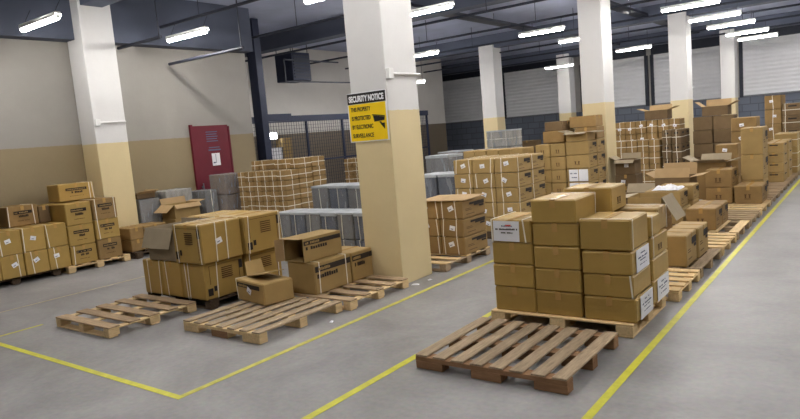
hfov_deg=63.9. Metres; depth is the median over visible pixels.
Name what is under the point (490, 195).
carton
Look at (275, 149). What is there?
notice board
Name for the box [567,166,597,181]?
carton
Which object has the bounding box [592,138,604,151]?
carton
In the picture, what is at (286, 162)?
carton
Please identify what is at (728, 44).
column
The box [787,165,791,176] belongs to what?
carton
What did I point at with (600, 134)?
carton
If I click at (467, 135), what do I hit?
wall
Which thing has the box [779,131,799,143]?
carton
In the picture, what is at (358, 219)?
carton
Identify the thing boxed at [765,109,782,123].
carton
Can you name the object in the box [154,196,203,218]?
carton
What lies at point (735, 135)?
carton
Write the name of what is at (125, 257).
pallet
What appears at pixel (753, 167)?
carton
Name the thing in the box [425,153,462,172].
carton
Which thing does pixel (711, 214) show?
carton
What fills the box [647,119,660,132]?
carton
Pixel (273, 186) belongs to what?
carton
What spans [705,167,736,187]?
carton
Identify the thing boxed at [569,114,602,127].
carton
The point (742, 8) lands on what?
ceiling pipe
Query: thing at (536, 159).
carton
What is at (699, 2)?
ceiling lamp
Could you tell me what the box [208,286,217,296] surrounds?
print
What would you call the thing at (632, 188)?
carton
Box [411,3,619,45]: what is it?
cable tray
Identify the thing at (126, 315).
pallet
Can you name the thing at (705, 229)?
print
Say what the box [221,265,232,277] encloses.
print
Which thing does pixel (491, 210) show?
carton
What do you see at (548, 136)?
carton
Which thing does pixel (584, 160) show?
carton
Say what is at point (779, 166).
carton
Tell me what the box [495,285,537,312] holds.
carton
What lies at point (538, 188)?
carton
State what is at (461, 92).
roller shutter
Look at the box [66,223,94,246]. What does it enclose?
carton
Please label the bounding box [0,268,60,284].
pallet
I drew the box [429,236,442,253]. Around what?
carton
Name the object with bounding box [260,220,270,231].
print
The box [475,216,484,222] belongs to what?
print
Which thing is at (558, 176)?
carton
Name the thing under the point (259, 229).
carton
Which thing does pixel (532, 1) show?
ceiling pipe
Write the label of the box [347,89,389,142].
sign
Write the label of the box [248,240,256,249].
print
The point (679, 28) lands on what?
column
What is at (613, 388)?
floor marking line
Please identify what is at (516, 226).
carton
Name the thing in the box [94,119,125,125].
conduit
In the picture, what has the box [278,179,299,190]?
carton
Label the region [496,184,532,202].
carton
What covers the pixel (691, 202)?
carton
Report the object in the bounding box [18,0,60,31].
ceiling lamp
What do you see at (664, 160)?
carton
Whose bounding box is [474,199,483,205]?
print
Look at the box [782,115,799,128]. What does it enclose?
carton
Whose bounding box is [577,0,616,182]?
column
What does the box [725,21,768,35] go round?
ceiling lamp
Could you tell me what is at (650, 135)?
carton
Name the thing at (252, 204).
carton
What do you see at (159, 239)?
carton
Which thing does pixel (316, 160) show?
carton
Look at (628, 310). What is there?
carton
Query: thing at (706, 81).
roller shutter
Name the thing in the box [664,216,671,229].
carton
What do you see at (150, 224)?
carton
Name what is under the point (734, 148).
carton
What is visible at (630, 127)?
carton
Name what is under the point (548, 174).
carton
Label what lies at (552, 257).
carton
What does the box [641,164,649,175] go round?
carton
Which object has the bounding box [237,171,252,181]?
carton
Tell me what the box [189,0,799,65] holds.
ceiling
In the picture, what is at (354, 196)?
carton
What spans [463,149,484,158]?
carton
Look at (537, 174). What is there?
carton
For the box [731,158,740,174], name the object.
carton
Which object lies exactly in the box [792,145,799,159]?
carton
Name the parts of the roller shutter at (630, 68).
guide rail, guide rail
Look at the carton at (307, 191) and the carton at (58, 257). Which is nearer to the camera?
the carton at (58, 257)
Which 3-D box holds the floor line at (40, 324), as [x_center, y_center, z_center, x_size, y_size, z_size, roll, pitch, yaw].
[-4.213,1.342,7.054,0.040,0.002,0.540,0,8,37]
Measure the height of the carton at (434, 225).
0.241 m
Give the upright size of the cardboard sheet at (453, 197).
0.008 m
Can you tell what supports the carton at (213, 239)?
on the carton at (213, 280)
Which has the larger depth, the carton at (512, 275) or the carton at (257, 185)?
the carton at (257, 185)
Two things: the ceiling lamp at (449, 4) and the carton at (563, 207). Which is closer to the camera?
the carton at (563, 207)
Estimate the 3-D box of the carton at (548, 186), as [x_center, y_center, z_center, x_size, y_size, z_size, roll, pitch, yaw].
[3.079,-0.451,12.813,0.290,0.243,0.904,0,8,37]
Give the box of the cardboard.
[245,259,283,275]
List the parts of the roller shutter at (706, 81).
guide rail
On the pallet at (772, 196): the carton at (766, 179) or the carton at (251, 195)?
the carton at (766, 179)
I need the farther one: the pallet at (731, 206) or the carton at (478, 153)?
the carton at (478, 153)
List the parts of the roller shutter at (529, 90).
guide rail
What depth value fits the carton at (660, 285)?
5.79 m
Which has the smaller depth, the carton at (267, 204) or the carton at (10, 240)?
the carton at (10, 240)
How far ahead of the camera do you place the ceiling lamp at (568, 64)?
25.88 m
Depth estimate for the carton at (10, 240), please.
9.73 m
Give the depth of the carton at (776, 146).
13.50 m
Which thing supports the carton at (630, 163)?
on the carton at (631, 178)
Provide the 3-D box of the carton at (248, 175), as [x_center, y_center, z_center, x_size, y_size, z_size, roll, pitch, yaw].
[-2.928,-0.680,13.008,0.225,0.194,0.378,0,8,37]
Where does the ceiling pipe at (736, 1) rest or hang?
hanging from the ceiling
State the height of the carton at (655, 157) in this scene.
0.284 m
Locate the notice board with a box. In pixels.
[272,147,283,158]
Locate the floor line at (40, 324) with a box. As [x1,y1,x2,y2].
[0,324,42,336]
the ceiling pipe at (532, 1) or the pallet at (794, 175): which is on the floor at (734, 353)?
the pallet at (794, 175)
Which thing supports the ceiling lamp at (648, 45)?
hanging from the ceiling pipe at (742, 8)
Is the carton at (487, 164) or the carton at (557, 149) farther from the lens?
the carton at (557, 149)
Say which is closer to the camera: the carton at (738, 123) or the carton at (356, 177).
the carton at (738, 123)
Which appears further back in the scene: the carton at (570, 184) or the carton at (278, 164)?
the carton at (278, 164)
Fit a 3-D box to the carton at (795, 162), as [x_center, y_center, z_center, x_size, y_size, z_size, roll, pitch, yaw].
[9.249,-1.050,15.301,0.466,0.307,0.484,0,8,37]
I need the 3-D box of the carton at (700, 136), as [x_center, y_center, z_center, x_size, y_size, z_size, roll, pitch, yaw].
[7.375,-1.764,15.481,0.428,0.312,0.600,0,8,37]
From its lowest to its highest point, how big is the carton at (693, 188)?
0.236 m
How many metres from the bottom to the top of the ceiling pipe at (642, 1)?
0.630 m
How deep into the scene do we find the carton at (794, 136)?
15.00 m
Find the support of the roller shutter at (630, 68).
attached to the wall at (467, 135)
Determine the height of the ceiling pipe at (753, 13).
0.630 m
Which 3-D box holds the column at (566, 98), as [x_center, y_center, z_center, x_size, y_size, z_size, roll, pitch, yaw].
[7.348,-4.457,28.125,0.550,4.600,0.600,0,8,37]
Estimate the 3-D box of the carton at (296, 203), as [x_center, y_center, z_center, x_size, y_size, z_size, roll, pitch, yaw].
[-2.136,-0.093,12.522,0.225,0.194,0.378,0,8,37]
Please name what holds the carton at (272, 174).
on the carton at (273, 186)
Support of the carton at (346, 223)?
on the carton
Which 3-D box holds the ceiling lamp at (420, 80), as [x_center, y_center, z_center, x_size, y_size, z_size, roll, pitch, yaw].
[0.283,-4.930,21.396,1.206,1.497,0.096,0,8,37]
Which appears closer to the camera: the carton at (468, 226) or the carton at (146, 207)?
the carton at (468, 226)
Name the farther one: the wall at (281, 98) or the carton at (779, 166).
the wall at (281, 98)
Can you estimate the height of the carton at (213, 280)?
0.423 m
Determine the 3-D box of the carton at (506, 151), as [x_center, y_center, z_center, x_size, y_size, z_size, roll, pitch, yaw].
[2.139,-1.052,12.391,0.248,0.263,0.500,0,8,37]
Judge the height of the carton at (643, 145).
0.284 m
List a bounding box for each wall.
[0,38,255,206]
[245,48,447,183]
[446,35,799,150]
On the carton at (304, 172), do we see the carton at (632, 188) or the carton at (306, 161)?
the carton at (306, 161)
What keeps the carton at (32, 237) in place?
on the carton at (37, 261)
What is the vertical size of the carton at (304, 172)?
0.194 m
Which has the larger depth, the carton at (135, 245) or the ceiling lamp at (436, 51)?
the ceiling lamp at (436, 51)
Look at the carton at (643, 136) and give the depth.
16.37 m
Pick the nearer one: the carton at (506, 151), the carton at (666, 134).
the carton at (506, 151)
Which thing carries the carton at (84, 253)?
on the pallet at (125, 257)
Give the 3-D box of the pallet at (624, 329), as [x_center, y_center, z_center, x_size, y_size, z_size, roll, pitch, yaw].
[1.661,0.914,5.954,1.292,0.113,1.013,0,8,37]
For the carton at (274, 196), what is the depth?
12.48 m
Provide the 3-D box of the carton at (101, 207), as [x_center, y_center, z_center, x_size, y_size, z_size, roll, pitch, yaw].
[-5.361,-0.022,11.145,0.890,0.349,0.415,0,8,37]
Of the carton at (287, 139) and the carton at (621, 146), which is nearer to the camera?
the carton at (621, 146)
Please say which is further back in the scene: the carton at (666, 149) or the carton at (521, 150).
the carton at (666, 149)
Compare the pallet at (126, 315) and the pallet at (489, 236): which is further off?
the pallet at (489, 236)
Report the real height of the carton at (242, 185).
0.194 m
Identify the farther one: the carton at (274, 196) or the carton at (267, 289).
the carton at (274, 196)
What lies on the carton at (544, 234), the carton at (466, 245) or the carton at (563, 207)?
the carton at (563, 207)
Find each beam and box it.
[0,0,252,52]
[79,0,121,6]
[244,0,514,57]
[414,0,786,61]
[441,10,799,75]
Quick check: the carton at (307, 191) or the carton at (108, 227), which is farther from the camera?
the carton at (307, 191)
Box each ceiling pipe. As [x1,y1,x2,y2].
[117,0,161,49]
[159,0,258,28]
[168,0,243,65]
[245,0,545,61]
[252,0,415,38]
[310,0,655,63]
[345,0,750,69]
[416,3,799,66]
[423,8,799,72]
[442,13,799,75]
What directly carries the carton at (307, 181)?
on the carton at (307, 191)
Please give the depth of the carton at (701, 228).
7.42 m
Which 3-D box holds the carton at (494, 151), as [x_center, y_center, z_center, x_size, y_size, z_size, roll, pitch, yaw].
[1.930,-1.053,12.548,0.248,0.263,0.500,0,8,37]
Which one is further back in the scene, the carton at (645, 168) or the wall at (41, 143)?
the carton at (645, 168)
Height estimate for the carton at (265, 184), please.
0.194 m
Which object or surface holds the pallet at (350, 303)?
on the floor at (734, 353)
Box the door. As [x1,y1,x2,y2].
[188,125,233,189]
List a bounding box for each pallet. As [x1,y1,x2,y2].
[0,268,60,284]
[55,294,196,338]
[60,253,130,273]
[118,249,148,258]
[148,292,237,309]
[183,296,342,344]
[283,275,408,310]
[416,317,618,394]
[431,246,490,271]
[487,231,491,238]
[491,295,665,337]
[666,268,699,301]
[668,248,721,278]
[672,220,749,239]
[708,233,736,255]
[726,210,759,226]
[728,200,770,215]
[766,192,778,204]
[768,178,791,188]
[768,184,785,196]
[788,173,796,182]
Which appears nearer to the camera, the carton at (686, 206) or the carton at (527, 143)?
the carton at (686, 206)
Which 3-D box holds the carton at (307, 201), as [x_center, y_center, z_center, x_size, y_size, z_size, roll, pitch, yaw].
[-1.905,-0.149,12.835,0.225,0.194,0.378,0,8,37]
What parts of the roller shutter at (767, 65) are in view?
guide rail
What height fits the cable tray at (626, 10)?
0.280 m
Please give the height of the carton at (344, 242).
0.371 m
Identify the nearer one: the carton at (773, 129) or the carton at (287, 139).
the carton at (773, 129)
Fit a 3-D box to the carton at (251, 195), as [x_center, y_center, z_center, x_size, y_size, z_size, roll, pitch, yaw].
[-2.892,-0.290,13.054,0.225,0.194,0.378,0,8,37]
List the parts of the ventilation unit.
support rail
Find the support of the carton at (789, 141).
on the carton at (789, 151)
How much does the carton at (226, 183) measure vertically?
0.424 m
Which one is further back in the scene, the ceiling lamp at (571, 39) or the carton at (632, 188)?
the ceiling lamp at (571, 39)
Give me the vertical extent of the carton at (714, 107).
0.378 m
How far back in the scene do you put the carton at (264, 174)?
12.58 m
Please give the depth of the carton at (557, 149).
12.18 m
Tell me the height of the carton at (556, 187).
0.243 m
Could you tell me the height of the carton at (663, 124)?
0.318 m
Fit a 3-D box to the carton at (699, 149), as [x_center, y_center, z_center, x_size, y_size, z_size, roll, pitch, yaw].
[7.413,-1.449,15.515,0.428,0.312,0.600,0,8,37]
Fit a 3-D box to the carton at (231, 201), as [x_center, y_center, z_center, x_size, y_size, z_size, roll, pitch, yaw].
[-3.606,-0.112,13.485,0.512,0.434,0.452,0,8,37]
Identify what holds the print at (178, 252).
attached to the carton at (213, 239)
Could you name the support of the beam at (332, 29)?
attached to the ceiling
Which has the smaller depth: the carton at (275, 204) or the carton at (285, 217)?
the carton at (285, 217)
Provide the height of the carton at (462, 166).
0.233 m
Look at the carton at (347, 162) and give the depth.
14.82 m
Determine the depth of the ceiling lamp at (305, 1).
10.11 m
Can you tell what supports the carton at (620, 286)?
on the carton at (628, 310)
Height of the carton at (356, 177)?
0.187 m
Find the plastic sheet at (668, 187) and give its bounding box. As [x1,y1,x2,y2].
[652,184,684,190]
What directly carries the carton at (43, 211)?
on the carton at (55, 233)
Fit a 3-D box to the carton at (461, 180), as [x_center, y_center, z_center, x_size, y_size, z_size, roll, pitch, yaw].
[1.185,-0.495,10.682,0.350,0.233,0.510,0,8,37]
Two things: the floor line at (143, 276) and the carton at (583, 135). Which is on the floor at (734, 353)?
the floor line at (143, 276)
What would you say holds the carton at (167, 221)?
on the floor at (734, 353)
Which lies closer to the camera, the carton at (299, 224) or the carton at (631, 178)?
the carton at (299, 224)
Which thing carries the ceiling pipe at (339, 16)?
hanging from the ceiling
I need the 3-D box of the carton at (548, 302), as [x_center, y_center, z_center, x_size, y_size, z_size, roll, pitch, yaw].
[1.522,0.784,5.763,0.415,0.212,0.496,0,8,37]
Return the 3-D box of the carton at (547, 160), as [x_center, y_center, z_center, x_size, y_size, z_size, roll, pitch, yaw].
[3.037,-0.946,12.757,0.290,0.243,0.903,0,8,37]
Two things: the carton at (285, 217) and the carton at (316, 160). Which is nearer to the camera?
the carton at (285, 217)
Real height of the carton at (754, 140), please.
0.478 m
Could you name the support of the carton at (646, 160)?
on the carton at (645, 168)
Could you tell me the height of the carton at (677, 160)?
0.336 m
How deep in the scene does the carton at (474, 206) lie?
8.66 m
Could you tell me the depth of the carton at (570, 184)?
12.09 m
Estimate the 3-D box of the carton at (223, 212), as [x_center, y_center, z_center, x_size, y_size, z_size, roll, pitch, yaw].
[-2.304,0.268,8.247,0.550,0.449,0.588,0,8,37]
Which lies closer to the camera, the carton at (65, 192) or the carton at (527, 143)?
the carton at (65, 192)
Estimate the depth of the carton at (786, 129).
16.64 m
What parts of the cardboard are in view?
upright panel, panel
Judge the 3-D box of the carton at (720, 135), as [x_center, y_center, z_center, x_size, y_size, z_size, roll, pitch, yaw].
[7.737,-1.763,15.208,0.428,0.312,0.600,0,8,37]
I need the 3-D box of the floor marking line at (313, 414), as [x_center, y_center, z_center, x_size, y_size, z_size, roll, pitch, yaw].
[-0.807,1.419,3.949,0.063,0.002,6.900,0,8,37]
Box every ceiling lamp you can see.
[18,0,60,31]
[166,16,208,42]
[303,0,321,3]
[411,0,453,15]
[415,43,438,57]
[417,41,425,83]
[518,21,564,36]
[545,59,573,68]
[558,34,578,42]
[616,43,651,51]
[660,0,720,12]
[688,9,741,22]
[706,11,755,29]
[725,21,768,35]
[737,30,777,40]
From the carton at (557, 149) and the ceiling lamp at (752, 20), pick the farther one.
the ceiling lamp at (752, 20)
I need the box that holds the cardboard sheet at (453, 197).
[426,194,483,201]
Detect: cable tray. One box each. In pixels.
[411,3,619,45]
[610,0,699,33]
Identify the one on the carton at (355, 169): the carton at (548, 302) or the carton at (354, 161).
the carton at (354, 161)
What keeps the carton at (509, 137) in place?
on the carton
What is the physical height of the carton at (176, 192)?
0.524 m
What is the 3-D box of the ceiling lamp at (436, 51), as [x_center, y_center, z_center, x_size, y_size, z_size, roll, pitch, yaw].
[0.592,-4.485,18.080,1.206,0.339,0.173,0,8,37]
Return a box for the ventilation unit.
[275,45,349,82]
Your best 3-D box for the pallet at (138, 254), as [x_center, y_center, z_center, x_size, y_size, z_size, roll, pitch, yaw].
[-4.631,0.752,11.861,0.702,0.113,0.922,0,8,37]
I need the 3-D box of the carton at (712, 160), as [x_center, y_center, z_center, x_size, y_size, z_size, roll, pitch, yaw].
[5.821,-0.616,11.957,0.916,0.808,0.783,0,8,37]
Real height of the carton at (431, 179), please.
0.539 m
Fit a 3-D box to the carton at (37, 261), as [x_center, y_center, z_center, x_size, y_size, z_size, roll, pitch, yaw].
[-6.030,0.820,10.297,0.890,0.353,0.345,0,8,37]
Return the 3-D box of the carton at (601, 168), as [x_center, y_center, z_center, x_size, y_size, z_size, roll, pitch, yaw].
[3.749,-0.740,12.556,0.443,0.247,0.434,0,8,37]
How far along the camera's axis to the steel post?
15.93 m
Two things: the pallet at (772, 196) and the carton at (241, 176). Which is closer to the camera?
the pallet at (772, 196)
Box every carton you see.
[0,204,38,227]
[0,225,45,252]
[0,229,22,256]
[0,254,25,279]
[21,249,49,274]
[32,222,67,247]
[37,205,50,222]
[41,201,92,226]
[46,245,70,269]
[47,181,94,201]
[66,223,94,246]
[69,243,97,264]
[73,197,116,219]
[92,217,119,239]
[94,236,122,259]
[119,226,143,239]
[121,238,145,251]
[131,222,165,233]
[135,189,157,199]
[136,198,161,223]
[142,217,205,261]
[143,258,164,294]
[152,188,191,216]
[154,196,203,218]
[161,260,184,296]
[163,217,186,223]
[172,217,242,264]
[181,255,243,300]
[187,210,249,217]
[192,189,218,213]
[209,173,239,194]
[216,210,281,253]
[217,193,241,210]
[235,273,293,305]
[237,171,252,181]
[239,182,246,191]
[240,191,249,200]
[241,201,248,209]
[242,248,281,276]
[245,170,264,181]
[246,181,256,190]
[247,191,255,200]
[248,201,256,209]
[251,160,262,170]
[253,170,269,181]
[254,181,262,190]
[255,191,263,200]
[256,201,264,209]
[259,159,278,169]
[260,170,274,180]
[261,181,269,190]
[262,191,271,200]
[264,201,272,209]
[268,169,287,180]
[269,181,278,190]
[270,191,279,200]
[272,201,280,210]
[274,158,290,168]
[274,229,341,262]
[276,138,292,158]
[276,169,297,180]
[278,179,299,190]
[279,189,300,200]
[279,208,308,236]
[280,199,301,210]
[282,158,294,168]
[288,253,351,294]
[290,157,311,168]
[290,208,322,235]
[295,167,311,177]
[298,177,312,187]
[299,187,311,197]
[300,196,312,207]
[305,208,334,231]
[310,156,324,166]
[311,165,325,175]
[311,183,342,208]
[312,175,326,185]
[320,209,351,229]
[328,182,358,208]
[336,209,361,238]
[341,239,356,245]
[342,246,372,280]
[344,158,353,166]
[344,167,352,174]
[345,175,353,182]
[347,183,361,208]
[352,158,357,166]
[353,166,358,174]
[353,211,364,239]
[354,175,358,181]
[356,240,364,246]
[424,171,453,198]
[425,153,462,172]
[427,201,439,218]
[428,219,440,235]
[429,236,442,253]
[437,172,455,194]
[438,149,472,158]
[439,196,484,218]
[440,213,485,236]
[442,230,487,254]
[453,157,484,173]
[454,174,473,188]
[455,188,474,193]
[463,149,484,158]
[472,156,505,173]
[473,173,495,187]
[474,188,496,202]
[475,149,491,156]
[484,202,498,216]
[486,128,521,147]
[486,217,495,231]
[487,148,505,155]
[488,145,521,148]
[490,211,532,242]
[491,154,517,156]
[492,242,535,264]
[493,263,535,287]
[494,155,530,172]
[495,170,531,187]
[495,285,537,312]
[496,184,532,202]
[497,199,531,216]
[499,147,518,154]
[511,146,533,153]
[511,153,543,168]
[522,139,540,152]
[529,167,544,183]
[531,181,545,197]
[531,192,595,223]
[532,222,580,246]
[534,245,585,269]
[535,268,584,292]
[536,142,561,156]
[536,290,584,317]
[543,129,573,142]
[543,157,551,169]
[544,170,551,182]
[545,120,572,130]
[545,183,552,194]
[550,141,569,156]
[551,156,566,169]
[551,169,567,182]
[552,182,567,192]
[558,130,604,141]
[563,183,625,211]
[566,140,596,154]
[566,153,596,168]
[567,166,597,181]
[568,179,597,186]
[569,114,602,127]
[575,126,603,138]
[579,211,647,250]
[582,242,648,275]
[584,265,650,298]
[584,286,652,322]
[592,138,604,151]
[596,151,604,165]
[596,177,606,182]
[597,164,605,178]
[609,152,645,174]
[614,204,666,228]
[615,122,625,134]
[615,172,642,185]
[616,134,628,141]
[616,140,631,152]
[625,121,636,134]
[626,134,636,140]
[626,183,654,203]
[626,193,685,220]
[627,140,639,152]
[633,211,659,236]
[636,120,648,133]
[637,104,679,119]
[637,133,647,139]
[638,139,652,151]
[641,152,649,163]
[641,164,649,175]
[643,176,649,182]
[645,187,687,206]
[646,162,709,186]
[646,228,667,258]
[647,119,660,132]
[647,132,659,138]
[649,139,661,151]
[649,151,662,163]
[649,249,668,280]
[650,162,662,171]
[650,270,668,304]
[658,119,668,131]
[660,182,698,199]
[662,129,674,144]
[662,144,672,158]
[663,158,672,167]
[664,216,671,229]
[667,228,696,266]
[669,118,684,128]
[671,129,684,143]
[671,204,690,224]
[672,143,685,158]
[672,221,707,257]
[673,158,685,162]
[680,128,689,142]
[682,153,739,199]
[685,142,689,155]
[686,204,721,229]
[688,198,698,205]
[693,116,712,130]
[693,129,714,143]
[694,143,713,156]
[695,98,739,115]
[695,200,727,224]
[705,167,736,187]
[706,184,736,202]
[713,114,737,128]
[714,128,732,142]
[715,143,740,159]
[731,116,759,130]
[731,131,740,142]
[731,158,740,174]
[734,182,766,203]
[737,174,741,184]
[740,126,767,154]
[741,152,767,179]
[742,177,768,194]
[764,95,782,109]
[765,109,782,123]
[765,123,782,137]
[767,141,786,152]
[768,150,786,162]
[768,160,787,172]
[768,170,787,181]
[769,138,791,148]
[774,132,798,145]
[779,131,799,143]
[782,102,799,115]
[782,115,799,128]
[783,128,799,131]
[787,147,791,158]
[787,156,791,167]
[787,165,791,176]
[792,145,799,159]
[792,158,799,172]
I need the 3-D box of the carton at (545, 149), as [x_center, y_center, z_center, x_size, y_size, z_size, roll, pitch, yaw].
[3.017,-1.193,12.723,0.290,0.243,0.904,0,8,37]
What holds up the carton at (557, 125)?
on the carton at (548, 136)
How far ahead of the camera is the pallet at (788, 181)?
13.54 m
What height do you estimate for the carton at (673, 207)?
0.299 m
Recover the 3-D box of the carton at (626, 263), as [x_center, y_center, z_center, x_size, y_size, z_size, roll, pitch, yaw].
[1.841,0.405,5.448,0.418,0.193,0.496,0,8,37]
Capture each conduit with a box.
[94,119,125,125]
[386,68,420,78]
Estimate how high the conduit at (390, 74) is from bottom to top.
0.120 m
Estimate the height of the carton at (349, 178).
0.187 m
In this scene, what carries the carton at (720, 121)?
on the carton at (720, 135)
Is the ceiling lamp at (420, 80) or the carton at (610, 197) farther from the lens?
the ceiling lamp at (420, 80)
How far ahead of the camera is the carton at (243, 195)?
13.04 m
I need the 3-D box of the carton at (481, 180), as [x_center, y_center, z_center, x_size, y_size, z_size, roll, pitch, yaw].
[1.489,-0.494,10.456,0.390,0.233,0.510,0,8,37]
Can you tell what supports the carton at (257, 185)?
on the carton at (258, 194)
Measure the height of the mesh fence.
2.580 m
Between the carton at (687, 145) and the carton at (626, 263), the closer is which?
the carton at (626, 263)
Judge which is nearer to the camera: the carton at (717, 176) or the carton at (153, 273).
the carton at (153, 273)
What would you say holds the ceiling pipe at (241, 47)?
hanging from the ceiling
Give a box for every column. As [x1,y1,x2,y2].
[68,0,138,226]
[342,0,431,282]
[478,44,505,148]
[556,53,575,131]
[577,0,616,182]
[667,12,694,161]
[719,29,738,116]
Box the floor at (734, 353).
[0,175,799,418]
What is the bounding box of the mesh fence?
[252,110,430,182]
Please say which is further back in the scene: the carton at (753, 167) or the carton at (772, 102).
the carton at (772, 102)
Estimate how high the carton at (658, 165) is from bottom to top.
0.284 m
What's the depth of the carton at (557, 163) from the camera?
12.22 m
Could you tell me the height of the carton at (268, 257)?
0.423 m
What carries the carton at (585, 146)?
on the carton at (584, 160)
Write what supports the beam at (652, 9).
attached to the ceiling
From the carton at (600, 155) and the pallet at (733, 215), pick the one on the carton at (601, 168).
the carton at (600, 155)
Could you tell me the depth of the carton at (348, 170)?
14.84 m
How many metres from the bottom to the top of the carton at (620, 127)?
0.318 m
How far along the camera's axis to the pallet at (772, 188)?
12.69 m
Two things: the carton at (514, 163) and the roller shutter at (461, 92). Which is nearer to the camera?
the carton at (514, 163)
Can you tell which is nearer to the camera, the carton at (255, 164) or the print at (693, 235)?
the print at (693, 235)
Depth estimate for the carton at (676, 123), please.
15.87 m
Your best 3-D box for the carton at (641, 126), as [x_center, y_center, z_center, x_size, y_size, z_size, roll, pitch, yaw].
[6.291,-2.130,16.535,0.258,0.318,0.510,0,8,37]
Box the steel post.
[247,18,291,160]
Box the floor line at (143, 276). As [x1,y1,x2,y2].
[0,276,144,312]
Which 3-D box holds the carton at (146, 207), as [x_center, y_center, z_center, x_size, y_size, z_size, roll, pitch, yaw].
[-4.997,0.025,12.474,0.532,0.474,0.442,0,8,37]
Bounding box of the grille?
[293,54,310,77]
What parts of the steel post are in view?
post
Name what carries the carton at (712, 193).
on the pallet at (731, 206)
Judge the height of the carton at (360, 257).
0.347 m
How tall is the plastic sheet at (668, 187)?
0.078 m
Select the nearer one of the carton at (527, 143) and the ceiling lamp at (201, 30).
the ceiling lamp at (201, 30)
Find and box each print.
[176,250,181,258]
[183,233,192,244]
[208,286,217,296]
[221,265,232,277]
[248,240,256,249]
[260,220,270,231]
[261,255,271,266]
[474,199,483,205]
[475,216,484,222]
[477,233,485,239]
[692,234,695,245]
[703,227,707,236]
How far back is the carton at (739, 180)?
12.71 m
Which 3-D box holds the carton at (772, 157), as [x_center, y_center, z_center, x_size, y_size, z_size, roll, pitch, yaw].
[8.098,-1.143,13.816,0.374,0.203,0.736,0,8,37]
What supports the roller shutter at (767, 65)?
attached to the wall at (467, 135)
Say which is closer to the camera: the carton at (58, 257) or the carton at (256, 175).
the carton at (58, 257)
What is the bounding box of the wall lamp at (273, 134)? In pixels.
[270,133,276,147]
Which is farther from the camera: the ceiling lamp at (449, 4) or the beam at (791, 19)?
the beam at (791, 19)
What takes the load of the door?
in the wall at (41, 143)
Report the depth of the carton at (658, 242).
5.74 m
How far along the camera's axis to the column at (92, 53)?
11.60 m
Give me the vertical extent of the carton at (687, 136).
0.336 m
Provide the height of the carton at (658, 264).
0.193 m
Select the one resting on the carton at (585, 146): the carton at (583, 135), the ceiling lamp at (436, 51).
the carton at (583, 135)
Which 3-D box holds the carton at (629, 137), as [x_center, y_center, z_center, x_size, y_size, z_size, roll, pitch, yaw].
[6.109,-1.814,16.733,0.258,0.318,0.510,0,8,37]
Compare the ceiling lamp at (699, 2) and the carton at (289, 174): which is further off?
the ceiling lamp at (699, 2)
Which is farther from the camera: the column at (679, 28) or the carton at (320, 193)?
the column at (679, 28)
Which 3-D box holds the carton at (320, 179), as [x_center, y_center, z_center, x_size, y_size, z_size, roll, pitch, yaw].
[-1.706,-0.596,13.097,0.225,0.194,0.378,0,8,37]
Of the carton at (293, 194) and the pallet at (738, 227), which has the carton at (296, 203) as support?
the carton at (293, 194)
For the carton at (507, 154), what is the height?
0.233 m
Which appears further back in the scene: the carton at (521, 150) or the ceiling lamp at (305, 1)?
the carton at (521, 150)
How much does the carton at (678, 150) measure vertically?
0.336 m
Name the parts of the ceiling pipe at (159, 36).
hanger rod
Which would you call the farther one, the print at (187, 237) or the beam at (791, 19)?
the beam at (791, 19)
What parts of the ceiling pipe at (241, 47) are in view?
hanger rod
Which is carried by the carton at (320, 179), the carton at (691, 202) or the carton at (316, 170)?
the carton at (316, 170)
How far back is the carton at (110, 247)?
10.94 m
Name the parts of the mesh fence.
panel, post, panel, post, panel, rail, panel, post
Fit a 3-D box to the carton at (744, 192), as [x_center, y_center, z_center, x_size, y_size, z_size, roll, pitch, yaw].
[6.118,-0.295,11.167,0.424,0.307,0.646,0,8,37]
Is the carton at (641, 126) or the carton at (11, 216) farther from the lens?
the carton at (641, 126)
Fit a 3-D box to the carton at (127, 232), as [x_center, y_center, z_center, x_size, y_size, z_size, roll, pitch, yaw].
[-4.898,0.423,11.608,0.486,0.211,0.260,0,8,37]
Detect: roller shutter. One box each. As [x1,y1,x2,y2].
[442,71,482,123]
[502,60,558,118]
[579,48,649,111]
[650,36,720,104]
[738,25,799,96]
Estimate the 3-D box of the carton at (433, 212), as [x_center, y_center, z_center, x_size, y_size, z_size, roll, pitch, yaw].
[0.563,-0.036,9.094,0.370,0.241,0.630,0,8,37]
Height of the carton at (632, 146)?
0.284 m
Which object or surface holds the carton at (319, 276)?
on the pallet at (350, 303)
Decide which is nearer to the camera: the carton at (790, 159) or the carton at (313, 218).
the carton at (313, 218)
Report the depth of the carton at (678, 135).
15.00 m
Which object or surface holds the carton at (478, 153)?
on the carton
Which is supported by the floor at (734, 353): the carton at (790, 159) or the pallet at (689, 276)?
the pallet at (689, 276)
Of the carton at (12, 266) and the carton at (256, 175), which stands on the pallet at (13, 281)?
the carton at (12, 266)
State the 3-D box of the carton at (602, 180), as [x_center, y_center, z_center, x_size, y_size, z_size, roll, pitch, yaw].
[3.770,-0.489,12.584,0.444,0.247,0.430,0,8,37]
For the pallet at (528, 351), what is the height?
0.111 m
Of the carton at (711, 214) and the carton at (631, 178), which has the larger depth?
the carton at (631, 178)
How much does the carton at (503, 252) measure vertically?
0.198 m

